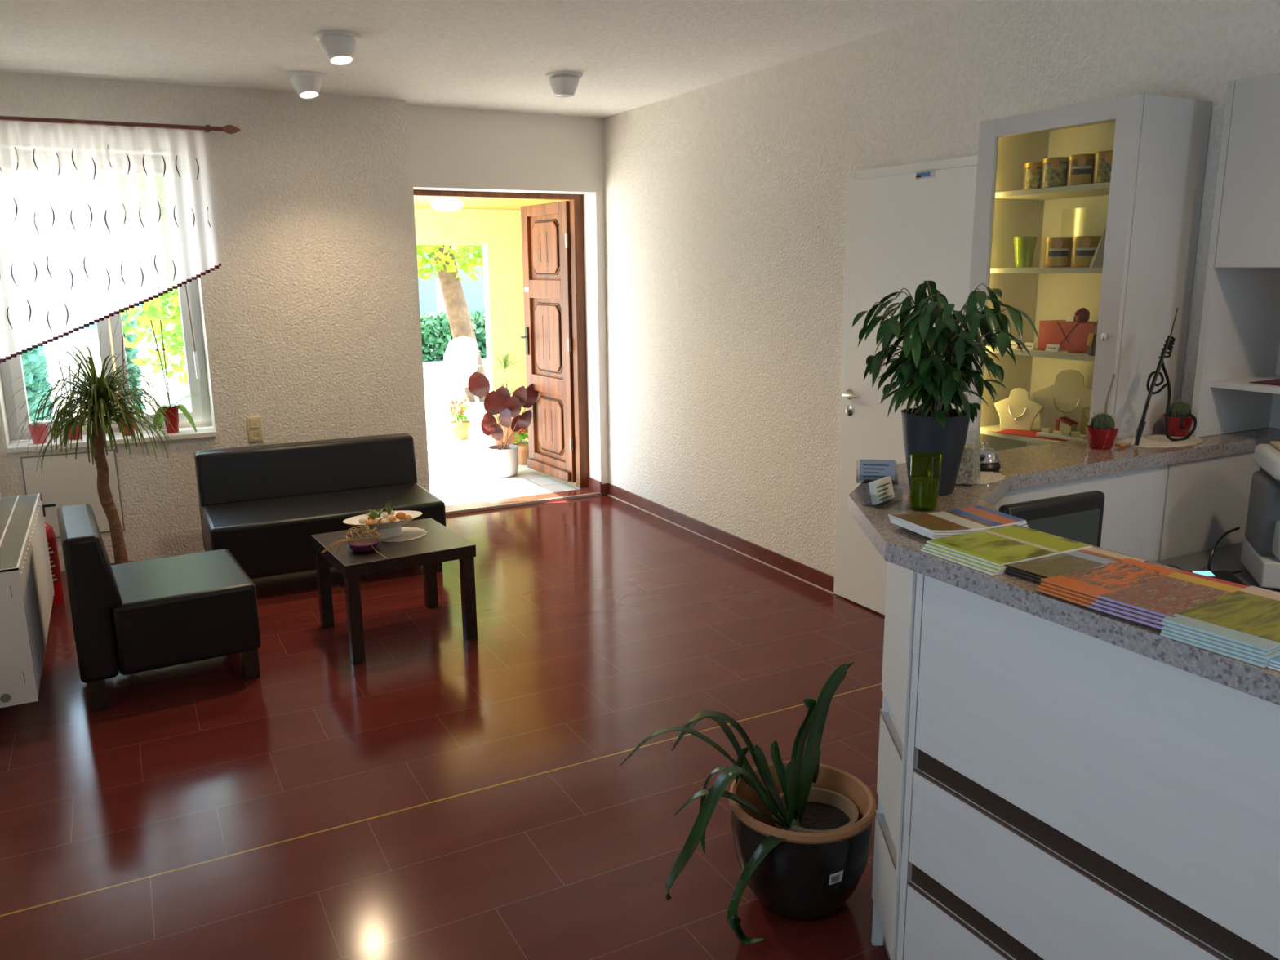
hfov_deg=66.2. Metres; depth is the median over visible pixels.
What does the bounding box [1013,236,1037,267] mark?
tumbler
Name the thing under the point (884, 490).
print
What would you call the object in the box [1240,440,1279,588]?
office machine
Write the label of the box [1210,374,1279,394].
shelf
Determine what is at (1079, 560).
brochure
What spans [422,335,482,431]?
garden chair
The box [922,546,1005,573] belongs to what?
brochure
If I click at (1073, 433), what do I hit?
box
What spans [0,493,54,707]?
radiator
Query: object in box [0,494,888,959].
floor
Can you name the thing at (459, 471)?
ground
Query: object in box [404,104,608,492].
wall
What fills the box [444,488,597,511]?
trim
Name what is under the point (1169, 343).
ornament
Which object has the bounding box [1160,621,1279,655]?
brochure
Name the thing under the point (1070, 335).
gift box
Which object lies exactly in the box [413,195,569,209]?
ceiling
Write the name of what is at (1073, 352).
trinket
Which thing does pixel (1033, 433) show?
cloth
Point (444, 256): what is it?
tree
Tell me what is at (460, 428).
flower pot
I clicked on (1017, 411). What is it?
bust
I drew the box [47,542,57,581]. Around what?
print
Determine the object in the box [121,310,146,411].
hedge
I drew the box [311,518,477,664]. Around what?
coffee table
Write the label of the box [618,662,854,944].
plant
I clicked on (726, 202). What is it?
wall
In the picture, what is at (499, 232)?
wall
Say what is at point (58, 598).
fire extinguisher
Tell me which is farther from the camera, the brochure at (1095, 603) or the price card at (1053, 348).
the price card at (1053, 348)
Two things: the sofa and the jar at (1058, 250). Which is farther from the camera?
the sofa
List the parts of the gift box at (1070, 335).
cord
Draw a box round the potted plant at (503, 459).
[467,371,538,477]
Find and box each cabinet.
[962,93,1212,450]
[1189,73,1279,437]
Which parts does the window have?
sash, handle, sill, sash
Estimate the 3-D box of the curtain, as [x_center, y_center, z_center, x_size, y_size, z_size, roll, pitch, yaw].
[-2.893,-1.247,5.251,1.195,1.236,0.069,-7,14,-27]
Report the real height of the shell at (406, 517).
0.028 m
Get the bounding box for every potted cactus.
[1085,373,1119,449]
[1161,399,1193,436]
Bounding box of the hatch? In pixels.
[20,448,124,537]
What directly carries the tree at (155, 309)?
on the ground
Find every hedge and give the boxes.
[21,344,53,422]
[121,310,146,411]
[420,308,486,361]
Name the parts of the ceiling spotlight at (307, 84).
bulb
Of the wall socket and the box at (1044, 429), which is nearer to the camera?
the box at (1044, 429)
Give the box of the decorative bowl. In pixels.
[342,500,422,538]
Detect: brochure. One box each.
[888,505,1026,532]
[888,516,1026,534]
[889,519,1027,537]
[890,520,1029,539]
[920,548,1005,575]
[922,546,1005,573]
[924,543,1007,569]
[926,524,1092,566]
[1004,546,1146,577]
[1004,569,1044,583]
[1005,567,1043,580]
[1035,587,1089,606]
[1038,585,1095,604]
[1040,558,1177,598]
[1040,582,1098,600]
[1087,604,1164,629]
[1091,601,1164,626]
[1095,598,1164,620]
[1097,569,1248,617]
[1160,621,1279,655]
[1160,632,1268,668]
[1161,629,1269,664]
[1162,585,1279,651]
[1162,625,1279,660]
[1266,664,1279,671]
[1267,662,1279,667]
[1269,654,1279,664]
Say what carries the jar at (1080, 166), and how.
on the display cabinet at (1149, 208)
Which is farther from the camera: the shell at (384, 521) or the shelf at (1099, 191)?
the shell at (384, 521)
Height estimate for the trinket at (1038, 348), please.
0.006 m
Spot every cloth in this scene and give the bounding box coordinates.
[995,429,1070,440]
[1248,378,1279,385]
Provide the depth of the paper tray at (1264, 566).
2.74 m
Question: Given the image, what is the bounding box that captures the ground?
[22,345,586,505]
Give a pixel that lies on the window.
(11, 370)
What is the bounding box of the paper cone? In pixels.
[1088,226,1106,267]
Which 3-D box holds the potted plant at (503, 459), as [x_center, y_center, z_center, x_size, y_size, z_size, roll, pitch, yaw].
[-1.081,-0.447,7.877,0.484,0.847,0.322,-10,15,-38]
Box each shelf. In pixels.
[979,422,1085,444]
[985,343,1094,361]
[990,266,1102,273]
[995,182,1110,199]
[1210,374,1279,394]
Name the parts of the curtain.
hem trim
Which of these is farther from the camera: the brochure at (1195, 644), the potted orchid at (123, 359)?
the potted orchid at (123, 359)
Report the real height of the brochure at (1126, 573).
0.008 m
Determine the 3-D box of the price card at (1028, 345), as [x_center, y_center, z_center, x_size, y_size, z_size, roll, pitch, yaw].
[1.389,-0.478,3.500,0.016,0.024,0.040,-7,14,-27]
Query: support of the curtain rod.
attached to the wall at (309, 326)
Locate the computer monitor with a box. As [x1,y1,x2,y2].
[998,490,1104,547]
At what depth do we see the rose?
3.39 m
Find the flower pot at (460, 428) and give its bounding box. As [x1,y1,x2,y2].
[448,398,471,439]
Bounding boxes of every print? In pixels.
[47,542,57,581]
[862,464,888,477]
[876,482,892,501]
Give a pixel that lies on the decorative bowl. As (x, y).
(388, 530)
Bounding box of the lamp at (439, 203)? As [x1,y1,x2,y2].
[430,196,463,211]
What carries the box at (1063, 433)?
on the tray at (1055, 434)
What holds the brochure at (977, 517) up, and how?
on the brochure at (890, 517)
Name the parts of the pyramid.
gold trim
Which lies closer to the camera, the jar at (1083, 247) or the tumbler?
the jar at (1083, 247)
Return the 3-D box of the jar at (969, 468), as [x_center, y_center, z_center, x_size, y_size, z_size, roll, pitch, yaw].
[0.834,-0.063,2.530,0.081,0.137,0.094,10,16,41]
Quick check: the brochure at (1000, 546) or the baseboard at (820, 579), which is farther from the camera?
the baseboard at (820, 579)
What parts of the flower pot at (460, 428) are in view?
pot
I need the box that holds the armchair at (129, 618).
[57,503,261,712]
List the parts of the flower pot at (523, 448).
pot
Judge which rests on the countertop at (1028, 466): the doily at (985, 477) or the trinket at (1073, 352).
the doily at (985, 477)
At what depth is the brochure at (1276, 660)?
1.37 m
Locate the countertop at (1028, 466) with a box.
[848,427,1279,705]
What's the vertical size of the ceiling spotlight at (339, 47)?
0.115 m
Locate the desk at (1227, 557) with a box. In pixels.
[1153,542,1279,592]
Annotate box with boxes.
[1037,320,1097,351]
[1042,427,1053,432]
[1061,431,1071,435]
[1071,431,1080,436]
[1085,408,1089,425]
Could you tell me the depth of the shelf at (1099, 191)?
3.41 m
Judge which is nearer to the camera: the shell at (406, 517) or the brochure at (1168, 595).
the brochure at (1168, 595)
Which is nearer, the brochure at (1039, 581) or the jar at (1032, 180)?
the brochure at (1039, 581)
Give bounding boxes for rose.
[1066,307,1089,322]
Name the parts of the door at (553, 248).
handle, raised panel, panel moulding, raised panel, panel moulding, panel, raised panel, panel moulding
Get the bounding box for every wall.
[0,71,426,571]
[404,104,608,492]
[413,207,528,440]
[603,0,1279,576]
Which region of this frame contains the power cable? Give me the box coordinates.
[1207,526,1243,573]
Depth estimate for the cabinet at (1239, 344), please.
3.07 m
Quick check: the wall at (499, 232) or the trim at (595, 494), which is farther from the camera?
the wall at (499, 232)
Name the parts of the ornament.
slanted rod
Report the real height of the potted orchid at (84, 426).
0.450 m
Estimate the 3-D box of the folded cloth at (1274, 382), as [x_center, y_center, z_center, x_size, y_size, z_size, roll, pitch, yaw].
[2.097,-0.317,2.975,0.235,0.064,0.362,-7,14,-27]
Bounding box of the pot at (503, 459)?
[487,444,518,477]
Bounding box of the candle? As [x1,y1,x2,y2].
[911,476,938,507]
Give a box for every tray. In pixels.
[1036,430,1086,439]
[1240,537,1279,588]
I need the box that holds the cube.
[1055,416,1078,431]
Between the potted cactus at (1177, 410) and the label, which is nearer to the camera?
the potted cactus at (1177, 410)
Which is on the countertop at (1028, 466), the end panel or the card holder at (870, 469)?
the card holder at (870, 469)
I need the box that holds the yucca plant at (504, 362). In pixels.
[471,347,525,444]
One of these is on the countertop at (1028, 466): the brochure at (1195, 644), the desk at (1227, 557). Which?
the brochure at (1195, 644)
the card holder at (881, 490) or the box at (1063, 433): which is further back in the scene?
the box at (1063, 433)
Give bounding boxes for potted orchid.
[27,417,48,444]
[57,360,86,439]
[112,334,141,435]
[150,320,199,433]
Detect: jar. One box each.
[955,443,980,484]
[1022,162,1042,190]
[1040,156,1068,188]
[1043,236,1072,267]
[1066,153,1094,186]
[1070,235,1102,267]
[1093,150,1113,183]
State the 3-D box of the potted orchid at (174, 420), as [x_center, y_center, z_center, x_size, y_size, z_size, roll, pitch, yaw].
[-2.728,-0.591,5.731,0.273,0.683,0.174,-7,14,-27]
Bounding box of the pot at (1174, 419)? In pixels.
[1161,413,1193,436]
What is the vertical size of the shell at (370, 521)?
0.033 m
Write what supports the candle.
on the glass at (924, 489)
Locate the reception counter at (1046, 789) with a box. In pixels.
[871,464,1279,959]
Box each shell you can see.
[358,518,366,524]
[365,519,375,524]
[381,518,388,523]
[389,515,396,521]
[395,511,405,519]
[404,515,412,519]
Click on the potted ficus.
(932, 429)
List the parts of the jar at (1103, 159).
lid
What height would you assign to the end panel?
1.059 m
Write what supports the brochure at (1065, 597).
on the countertop at (1028, 466)
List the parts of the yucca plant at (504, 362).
pot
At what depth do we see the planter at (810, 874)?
2.48 m
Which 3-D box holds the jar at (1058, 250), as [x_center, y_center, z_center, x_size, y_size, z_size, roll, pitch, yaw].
[1.459,-0.791,3.412,0.103,0.102,0.103,-7,14,-27]
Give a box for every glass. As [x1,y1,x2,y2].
[320,524,388,559]
[909,455,942,507]
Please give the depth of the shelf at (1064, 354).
3.40 m
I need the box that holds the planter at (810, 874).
[728,760,876,920]
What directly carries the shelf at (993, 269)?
attached to the display cabinet at (1149, 208)
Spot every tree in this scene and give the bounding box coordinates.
[9,309,180,564]
[120,286,188,385]
[416,244,486,402]
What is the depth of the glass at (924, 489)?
2.25 m
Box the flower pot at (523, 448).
[511,419,528,465]
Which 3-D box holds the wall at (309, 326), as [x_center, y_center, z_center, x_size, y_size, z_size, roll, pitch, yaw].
[-2.690,-0.907,5.829,2.652,2.664,0.435,-7,14,-27]
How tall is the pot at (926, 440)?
0.200 m
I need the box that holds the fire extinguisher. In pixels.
[31,492,64,605]
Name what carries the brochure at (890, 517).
on the brochure at (891, 520)
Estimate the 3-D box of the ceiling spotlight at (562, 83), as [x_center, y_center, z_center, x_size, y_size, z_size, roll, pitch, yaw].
[-0.406,-2.108,5.246,0.196,0.112,0.196,-7,14,-27]
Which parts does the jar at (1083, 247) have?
lid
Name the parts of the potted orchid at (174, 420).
pot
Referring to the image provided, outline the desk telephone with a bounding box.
[1164,564,1247,586]
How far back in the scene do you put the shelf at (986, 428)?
3.63 m
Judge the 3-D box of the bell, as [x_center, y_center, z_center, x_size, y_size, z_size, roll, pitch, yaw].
[0.948,-0.069,2.701,0.090,0.075,0.090,-7,14,-27]
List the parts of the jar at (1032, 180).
lid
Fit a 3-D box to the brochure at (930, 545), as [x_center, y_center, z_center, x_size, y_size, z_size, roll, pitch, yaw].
[0.720,0.131,1.928,0.252,0.004,0.185,-7,14,-29]
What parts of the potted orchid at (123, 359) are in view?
pot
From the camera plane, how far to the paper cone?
3.20 m
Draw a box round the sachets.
[1114,440,1130,446]
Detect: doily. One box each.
[377,526,427,542]
[964,471,1005,484]
[1117,435,1203,448]
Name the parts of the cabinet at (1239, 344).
door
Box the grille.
[0,493,39,572]
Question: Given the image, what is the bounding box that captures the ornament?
[1134,307,1196,445]
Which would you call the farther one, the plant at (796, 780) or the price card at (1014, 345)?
the price card at (1014, 345)
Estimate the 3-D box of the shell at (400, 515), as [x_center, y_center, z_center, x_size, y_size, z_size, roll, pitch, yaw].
[-1.112,0.165,4.556,0.048,0.034,0.034,-7,14,-27]
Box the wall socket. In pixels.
[246,415,263,442]
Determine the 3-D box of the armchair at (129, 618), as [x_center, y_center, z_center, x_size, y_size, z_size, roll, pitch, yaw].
[-2.006,0.466,4.102,0.655,0.695,0.640,-8,14,-31]
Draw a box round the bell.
[979,441,1000,471]
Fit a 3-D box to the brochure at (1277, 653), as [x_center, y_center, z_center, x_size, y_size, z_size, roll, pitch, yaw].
[0.949,0.220,1.503,0.275,0.004,0.150,-9,15,-33]
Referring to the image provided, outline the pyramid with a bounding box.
[1085,320,1097,355]
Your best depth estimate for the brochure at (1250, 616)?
1.50 m
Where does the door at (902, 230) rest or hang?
in the wall at (726, 202)
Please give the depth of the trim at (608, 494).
5.86 m
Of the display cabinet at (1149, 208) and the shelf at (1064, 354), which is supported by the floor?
the display cabinet at (1149, 208)
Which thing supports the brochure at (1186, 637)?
on the brochure at (1195, 644)
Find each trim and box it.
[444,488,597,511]
[445,492,601,515]
[608,493,834,594]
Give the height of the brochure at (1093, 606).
0.009 m
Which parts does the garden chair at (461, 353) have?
armrest, leg, seat, leg, backrest, leg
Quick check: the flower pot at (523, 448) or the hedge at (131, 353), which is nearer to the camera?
the flower pot at (523, 448)
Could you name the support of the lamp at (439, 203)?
attached to the ceiling at (420, 202)
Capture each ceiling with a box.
[0,0,984,118]
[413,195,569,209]
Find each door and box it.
[413,190,588,488]
[833,154,977,615]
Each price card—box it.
[1010,341,1018,348]
[1022,342,1035,350]
[1044,343,1060,351]
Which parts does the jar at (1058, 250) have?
lid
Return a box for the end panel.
[1158,451,1260,560]
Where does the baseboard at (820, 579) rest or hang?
attached to the wall at (726, 202)
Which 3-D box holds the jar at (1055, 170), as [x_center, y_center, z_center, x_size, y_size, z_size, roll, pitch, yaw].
[1.439,-1.057,3.389,0.097,0.102,0.097,-7,14,-27]
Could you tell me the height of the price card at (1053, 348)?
0.024 m
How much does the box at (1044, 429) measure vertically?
0.014 m
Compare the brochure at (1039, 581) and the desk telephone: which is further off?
the desk telephone
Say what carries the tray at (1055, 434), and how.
on the cloth at (1033, 433)
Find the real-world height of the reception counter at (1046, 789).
1.060 m
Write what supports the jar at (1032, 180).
on the display cabinet at (1149, 208)
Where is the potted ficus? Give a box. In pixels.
[852,280,1039,496]
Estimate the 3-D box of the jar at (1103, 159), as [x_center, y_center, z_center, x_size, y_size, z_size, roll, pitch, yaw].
[1.537,-1.019,3.209,0.099,0.102,0.099,-7,14,-27]
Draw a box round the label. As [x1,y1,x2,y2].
[915,168,934,179]
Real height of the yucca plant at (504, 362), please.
0.949 m
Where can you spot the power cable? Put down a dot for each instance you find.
(1224, 534)
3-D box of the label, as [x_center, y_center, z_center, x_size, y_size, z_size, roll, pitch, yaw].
[1.215,-1.303,4.181,0.002,0.035,0.110,-7,14,-27]
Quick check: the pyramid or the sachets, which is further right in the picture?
the sachets
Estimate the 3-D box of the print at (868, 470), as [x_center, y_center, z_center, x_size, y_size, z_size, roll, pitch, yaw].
[0.615,-0.024,2.557,0.066,0.032,0.009,2,12,10]
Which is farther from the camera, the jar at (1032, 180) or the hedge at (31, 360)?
the hedge at (31, 360)
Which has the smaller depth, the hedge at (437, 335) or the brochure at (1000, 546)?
the brochure at (1000, 546)
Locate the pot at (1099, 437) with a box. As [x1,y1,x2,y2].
[1085,425,1119,449]
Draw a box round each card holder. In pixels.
[858,459,896,482]
[868,475,894,504]
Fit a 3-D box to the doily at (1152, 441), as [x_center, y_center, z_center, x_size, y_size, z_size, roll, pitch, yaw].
[1.648,-0.123,3.108,0.326,0.002,0.185,-7,14,-27]
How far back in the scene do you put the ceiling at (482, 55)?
4.44 m
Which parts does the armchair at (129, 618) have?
backrest, leg, seat, leg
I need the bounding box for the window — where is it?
[0,277,216,453]
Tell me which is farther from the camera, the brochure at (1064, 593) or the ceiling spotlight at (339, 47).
the ceiling spotlight at (339, 47)
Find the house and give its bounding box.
[41,244,484,353]
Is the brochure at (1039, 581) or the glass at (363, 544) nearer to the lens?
the brochure at (1039, 581)
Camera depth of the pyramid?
3.25 m
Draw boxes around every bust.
[994,387,1043,431]
[1031,368,1091,433]
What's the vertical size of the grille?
0.010 m
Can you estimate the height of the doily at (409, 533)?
0.002 m
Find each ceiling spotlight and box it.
[285,71,324,97]
[313,31,359,64]
[545,71,582,97]
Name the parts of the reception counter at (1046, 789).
panel, drawer, drawer, drawer, corner post, corner post, drawer, drawer, drawer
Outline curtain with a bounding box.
[0,120,221,364]
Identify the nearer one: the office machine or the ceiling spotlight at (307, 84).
the office machine
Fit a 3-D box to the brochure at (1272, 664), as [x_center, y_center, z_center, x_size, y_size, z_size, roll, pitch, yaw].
[0.999,0.248,1.397,0.240,0.003,0.120,-8,14,-32]
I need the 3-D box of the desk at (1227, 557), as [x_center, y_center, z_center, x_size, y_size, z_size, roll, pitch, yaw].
[1.805,0.785,2.313,1.760,0.760,1.600,-7,14,-27]
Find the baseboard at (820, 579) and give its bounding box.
[587,476,834,592]
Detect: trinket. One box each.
[1035,347,1045,350]
[1067,351,1084,353]
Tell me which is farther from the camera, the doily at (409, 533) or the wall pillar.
the wall pillar
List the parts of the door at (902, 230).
keyhole plate, handle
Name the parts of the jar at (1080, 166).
lid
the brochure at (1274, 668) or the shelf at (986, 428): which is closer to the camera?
the brochure at (1274, 668)
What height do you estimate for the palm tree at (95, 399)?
1.560 m
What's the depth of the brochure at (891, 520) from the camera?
2.02 m
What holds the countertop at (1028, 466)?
on the reception counter at (1046, 789)
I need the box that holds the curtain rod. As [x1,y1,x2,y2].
[0,115,239,133]
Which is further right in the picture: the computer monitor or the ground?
the computer monitor
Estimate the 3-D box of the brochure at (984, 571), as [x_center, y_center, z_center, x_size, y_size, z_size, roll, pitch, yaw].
[0.709,0.142,1.917,0.252,0.004,0.185,-7,14,-27]
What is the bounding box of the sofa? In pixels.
[194,432,446,578]
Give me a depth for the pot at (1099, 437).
2.97 m
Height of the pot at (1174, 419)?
0.068 m
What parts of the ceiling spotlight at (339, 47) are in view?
bulb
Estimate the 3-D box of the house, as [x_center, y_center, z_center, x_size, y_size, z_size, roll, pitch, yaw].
[-6.993,-6.413,24.962,16.800,5.400,4.800,-7,14,-27]
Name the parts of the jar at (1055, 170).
lid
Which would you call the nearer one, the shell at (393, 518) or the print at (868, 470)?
the print at (868, 470)
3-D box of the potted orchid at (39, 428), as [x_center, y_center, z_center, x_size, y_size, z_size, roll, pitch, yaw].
[-3.333,-0.271,5.444,0.108,0.133,0.096,-7,14,-27]
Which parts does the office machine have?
scanner lid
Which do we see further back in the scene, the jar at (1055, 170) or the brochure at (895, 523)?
the jar at (1055, 170)
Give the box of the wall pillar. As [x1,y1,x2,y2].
[108,318,119,398]
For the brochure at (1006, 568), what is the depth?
1.76 m
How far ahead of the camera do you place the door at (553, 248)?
7.45 m
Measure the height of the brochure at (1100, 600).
0.009 m
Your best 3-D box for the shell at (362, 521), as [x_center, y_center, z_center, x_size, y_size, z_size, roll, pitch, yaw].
[-1.268,0.189,4.484,0.036,0.025,0.034,-7,14,-27]
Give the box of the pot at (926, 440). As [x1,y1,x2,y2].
[901,407,971,496]
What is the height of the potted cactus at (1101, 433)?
0.226 m
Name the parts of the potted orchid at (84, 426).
pot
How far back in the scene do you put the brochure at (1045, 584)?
1.65 m
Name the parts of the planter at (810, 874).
pot, pot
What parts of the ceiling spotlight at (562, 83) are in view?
bulb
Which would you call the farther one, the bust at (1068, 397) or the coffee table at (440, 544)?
the coffee table at (440, 544)

